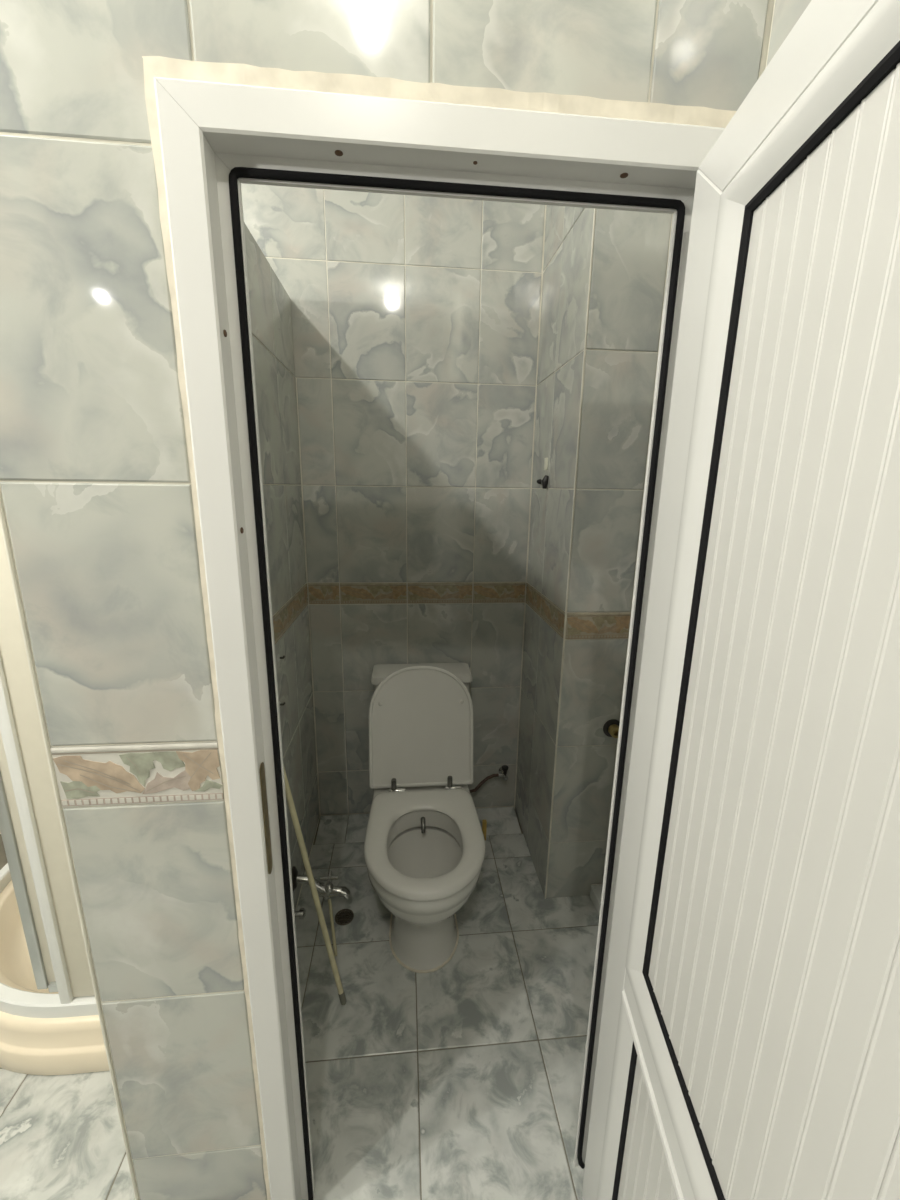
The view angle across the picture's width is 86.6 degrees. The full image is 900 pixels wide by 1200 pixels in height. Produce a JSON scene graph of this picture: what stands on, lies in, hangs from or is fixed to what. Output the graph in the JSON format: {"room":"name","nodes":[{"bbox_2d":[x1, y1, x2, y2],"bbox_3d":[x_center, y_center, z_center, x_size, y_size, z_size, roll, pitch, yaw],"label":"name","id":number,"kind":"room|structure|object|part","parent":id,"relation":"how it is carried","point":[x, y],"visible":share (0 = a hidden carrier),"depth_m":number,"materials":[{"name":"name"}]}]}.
{"room":"bathroom","nodes":[
{"label":"bathroom","id":0,"kind":"room"},
{"bbox_2d":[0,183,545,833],"bbox_3d":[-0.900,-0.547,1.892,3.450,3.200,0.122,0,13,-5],"label":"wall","id":1,"kind":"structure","parent":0,"point":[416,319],"depth_m":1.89,"materials":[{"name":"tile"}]},
{"bbox_2d":[498,765,508,780],"bbox_3d":[0.250,0.801,2.226,0.052,0.070,0.064,0,13,-5],"label":"angle valve","id":2,"kind":"object","parent":1,"relation":"attached to","point":[503,770],"visible":1,"depth_m":2.21,"materials":[{"name":"silver metal"}]},
{"bbox_3d":[0.255,0.779,2.213,0.031,0.020,0.031,0,13,-5],"label":"handle","id":3,"kind":"part","parent":2,"relation":"part of","materials":[{"name":"black plastic"}]},
{"bbox_2d":[244,223,319,908],"bbox_3d":[-0.606,0.100,1.407,0.142,2.172,1.173,0,13,-5],"label":"wall","id":4,"kind":"structure","parent":0,"point":[270,303],"depth_m":1.63,"materials":[{"name":"tile"}]},
{"bbox_2d":[277,654,284,660],"bbox_3d":[-0.534,0.184,1.518,0.023,0.022,0.022,0,13,-5],"label":"wall fitting","id":5,"kind":"object","parent":4,"relation":"attached to","point":[278,656],"depth_m":1.51,"materials":[{"name":"grey metal"}]},
{"bbox_2d":[294,907,305,918],"bbox_3d":[-0.532,1.103,1.680,0.045,0.047,0.047,0,13,-5],"label":"valve","id":6,"kind":"object","parent":4,"relation":"attached to","point":[301,913],"visible":0.72,"depth_m":1.67,"materials":[{"name":"silver metal"}]},
{"bbox_2d":[291,866,349,897],"bbox_3d":[-0.456,1.001,1.694,0.200,0.123,0.083,0,13,-5],"label":"tap","id":7,"kind":"object","parent":4,"relation":"attached to","point":[328,890],"visible":0.9,"depth_m":1.69,"materials":[{"name":"metal"}]},
{"bbox_3d":[-0.428,0.986,1.693,0.050,0.012,0.050,12,17,38],"label":"handle arm","id":8,"kind":"part","parent":7,"relation":"part of","materials":[{"name":"silver metal"}]},
{"bbox_2d":[328,899,337,955],"bbox_3d":[-0.402,1.119,1.639,0.012,0.087,0.159,-4,14,-20],"label":"tube","id":9,"kind":"object","parent":7,"relation":"attached to","point":[329,900],"visible":1,"depth_m":1.63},
{"bbox_3d":[-0.418,1.042,1.706,0.122,0.040,0.034,0,13,-5],"label":"spout","id":10,"kind":"part","parent":7,"relation":"part of","materials":[{"name":"silver metal"}]},
{"bbox_2d":[0,807,598,1199],"bbox_3d":[-0.754,1.480,0.494,3.450,0.140,3.800,0,13,-5],"label":"floor","id":11,"kind":"structure","parent":0,"point":[462,1079],"depth_m":1.28,"materials":[{"name":"grey tile"}]},
{"bbox_2d":[0,880,109,1075],"bbox_3d":[-1.150,1.062,1.685,0.896,0.157,0.954,0,13,-5],"label":"shower tray","id":12,"kind":"object","parent":11,"relation":"on","point":[68,1045],"visible":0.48,"depth_m":1.25,"materials":[{"name":"beige plastic"}]},
{"bbox_2d":[0,523,97,1017],"bbox_3d":[-1.250,0.155,1.340,1.264,1.763,0.447,12,17,40],"label":"shower enclosure","id":13,"kind":"object","parent":12,"relation":"on","point":[37,866],"visible":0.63,"depth_m":1.15,"materials":[{"name":"white plastic"}]},
{"bbox_3d":[-0.891,0.218,1.099,0.332,1.645,0.005,0,13,-5],"label":"sliding pane","id":14,"kind":"part","parent":13,"relation":"part of","materials":[{"name":"clear glass"}]},
{"bbox_3d":[-0.986,0.225,1.057,0.026,1.686,0.025,0,13,-5],"label":"post","id":15,"kind":"part","parent":13,"relation":"part of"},
{"bbox_3d":[-1.265,0.994,1.535,1.264,0.041,0.440,12,17,40],"label":"rail","id":16,"kind":"part","parent":13,"relation":"part of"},
{"bbox_2d":[284,767,345,1004],"bbox_3d":[-0.415,0.708,1.353,0.240,1.008,0.018,6,14,20],"label":"stick","id":17,"kind":"object","parent":11,"relation":"on","point":[289,798],"visible":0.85,"depth_m":1.37,"materials":[{"name":"beige wood"}]},
{"bbox_2d":[335,909,353,924],"bbox_3d":[-0.381,1.143,1.724,0.068,0.003,0.068,0,13,-5],"label":"floor drain","id":18,"kind":"object","parent":11,"relation":"on","point":[348,911],"visible":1,"depth_m":1.72,"materials":[{"name":"black metal"}]},
{"bbox_2d":[364,663,484,972],"bbox_3d":[-0.090,0.699,1.734,0.416,0.874,0.874,0,13,-5],"label":"toilet","id":19,"kind":"object","parent":11,"relation":"on","point":[424,844],"visible":1,"depth_m":1.70,"materials":[{"name":"white ceramic"}]},
{"bbox_3d":[-0.206,0.689,1.753,0.019,0.074,0.019,0,13,-5],"label":"hinge post","id":20,"kind":"part","parent":19,"relation":"part of","materials":[{"name":"metal"}]},
{"bbox_3d":[-0.107,0.470,1.784,0.388,0.450,0.103,0,13,-5],"label":"lid","id":21,"kind":"part","parent":19,"relation":"part of","materials":[{"name":"white plastic"}]},
{"bbox_3d":[-0.118,0.307,2.006,0.416,0.034,0.163,0,13,-5],"label":"cistern lid","id":22,"kind":"part","parent":19,"relation":"part of","materials":[{"name":"white ceramic"}]},
{"bbox_3d":[-0.082,0.764,1.543,0.385,0.028,0.473,0,13,-5],"label":"seat","id":23,"kind":"part","parent":19,"relation":"part of","materials":[{"name":"white plastic"}]},
{"bbox_3d":[-0.001,0.688,1.772,0.019,0.074,0.019,0,13,-5],"label":"hinge post","id":24,"kind":"part","parent":19,"relation":"part of","materials":[{"name":"metal"}]},
{"bbox_2d":[470,773,498,792],"bbox_3d":[0.134,0.766,2.189,0.186,0.262,0.025,-1,13,-9],"label":"supply hose","id":25,"kind":"object","parent":19,"relation":"attached to","point":[483,781],"visible":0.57,"depth_m":2.21,"materials":[{"name":"grey metal"}]},
{"bbox_2d":[482,819,486,840],"bbox_3d":[0.151,1.013,2.103,0.018,0.098,0.018,0,13,-5],"label":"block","id":26,"kind":"object","parent":11,"relation":"on","point":[484,822],"visible":0.74,"depth_m":2.09,"materials":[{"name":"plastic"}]},
{"bbox_2d":[590,884,602,915],"bbox_3d":[0.589,1.181,1.509,0.052,0.055,0.653,0,13,-5],"label":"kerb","id":27,"kind":"object","parent":11,"relation":"on","point":[596,889],"visible":0.16,"depth_m":1.78,"materials":[{"name":"tile"}]},
{"bbox_2d":[0,0,773,1199],"bbox_3d":[0.024,0.242,0.841,1.288,2.172,0.102,0,13,-5],"label":"wall","id":28,"kind":"structure","parent":0,"point":[96,496],"depth_m":0.63,"materials":[{"name":"tile"}]},
{"bbox_2d":[0,497,138,1199],"bbox_3d":[-0.613,0.258,0.735,0.006,2.172,0.006,0,13,-5],"label":"trim","id":29,"kind":"structure","parent":28,"relation":"attached to","point":[2,518],"depth_m":0.76,"materials":[{"name":"beige plastic"}]},
{"bbox_2d":[154,77,724,1199],"bbox_3d":[0.011,0.349,0.829,0.738,1.969,0.046,0,13,-5],"label":"door frame","id":30,"kind":"structure","parent":28,"relation":"in","point":[216,137],"depth_m":0.64,"materials":[{"name":"white plastic"}]},
{"bbox_3d":[-0.319,0.352,0.798,0.076,1.969,0.046,0,13,-5],"label":"casing","id":31,"kind":"part","parent":30,"relation":"part of","materials":[{"name":"white plastic"}]},
{"bbox_3d":[-0.307,0.366,0.797,0.002,0.210,0.021,0,13,-5],"label":"strike plate","id":32,"kind":"part","parent":30,"relation":"part of","materials":[{"name":"grey metal"}]},
{"bbox_2d":[142,56,735,1199],"bbox_3d":[0.008,0.342,0.811,0.755,1.992,0.005,0,13,-5],"label":"trim","id":33,"kind":"structure","parent":30,"relation":"attached to","point":[153,66],"depth_m":0.59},
{"bbox_3d":[0.024,-0.571,0.612,0.738,0.076,0.046,0,13,-5],"label":"casing","id":34,"kind":"part","parent":30,"relation":"part of","materials":[{"name":"white plastic"}]},
{"bbox_3d":[0.340,0.347,0.860,0.076,1.969,0.046,0,13,-5],"label":"casing","id":35,"kind":"part","parent":30,"relation":"part of","materials":[{"name":"white plastic"}]},
{"bbox_2d":[582,0,899,1199],"bbox_3d":[0.301,0.468,0.438,0.060,1.903,0.800,2,13,3],"label":"hinged door","id":36,"kind":"structure","parent":30,"relation":"attached to","point":[749,1046],"depth_m":0.43,"materials":[{"name":"white plastic"}]},
{"bbox_3d":[0.299,0.703,0.493,0.055,0.044,0.627,2,13,3],"label":"rail","id":37,"kind":"part","parent":36,"relation":"part of","materials":[{"name":"white plastic"}]},
{"bbox_3d":[0.316,-0.424,0.228,0.055,0.071,0.796,2,13,3],"label":"rail","id":38,"kind":"part","parent":36,"relation":"part of","materials":[{"name":"white plastic"}]},
{"bbox_2d":[515,205,674,897],"bbox_3d":[0.603,-0.484,1.721,0.491,3.200,0.522,0,13,-5],"label":"wall","id":39,"kind":"structure","parent":0,"point":[631,248],"depth_m":1.58,"materials":[{"name":"tile"}]},
{"bbox_2d":[537,475,548,488],"bbox_3d":[0.344,-0.438,1.776,0.028,0.049,0.100,0,13,-5],"label":"wall fitting","id":40,"kind":"object","parent":39,"relation":"attached to","point":[544,481],"visible":1,"depth_m":1.73,"materials":[{"name":"grey metal"}]},
{"bbox_2d":[544,458,547,469],"bbox_3d":[0.352,-0.499,1.753,0.006,0.044,0.028,0,13,-5],"label":"plate","id":41,"kind":"object","parent":39,"relation":"attached to","point":[545,459],"visible":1,"depth_m":1.75,"materials":[{"name":"white plastic"}]},
{"bbox_2d":[545,208,595,898],"bbox_3d":[0.385,-0.423,1.448,0.005,3.200,0.005,0,13,-5],"label":"trim","id":42,"kind":"structure","parent":39,"relation":"attached to","point":[594,208],"depth_m":1.49,"materials":[{"name":"plastic"}]},
{"bbox_2d":[603,719,619,737],"bbox_3d":[0.569,0.452,1.653,0.067,0.067,0.038,0,13,-5],"label":"outlet","id":43,"kind":"object","parent":39,"relation":"attached to","point":[611,727],"visible":0.77,"depth_m":1.66,"materials":[{"name":"metal"}]},
{"bbox_3d":[0.570,0.453,1.649,0.040,0.040,0.030,0,13,-5],"label":"spout","id":44,"kind":"part","parent":43,"relation":"part of","materials":[{"name":"gold metal"}]},
{"bbox_2d":[765,0,810,67],"bbox_3d":[0.563,0.026,-0.448,0.121,3.200,2.400,0,13,-5],"label":"wall","id":45,"kind":"structure","parent":0,"point":[786,13],"depth_m":0.58,"materials":[{"name":"tile"}]}
]}

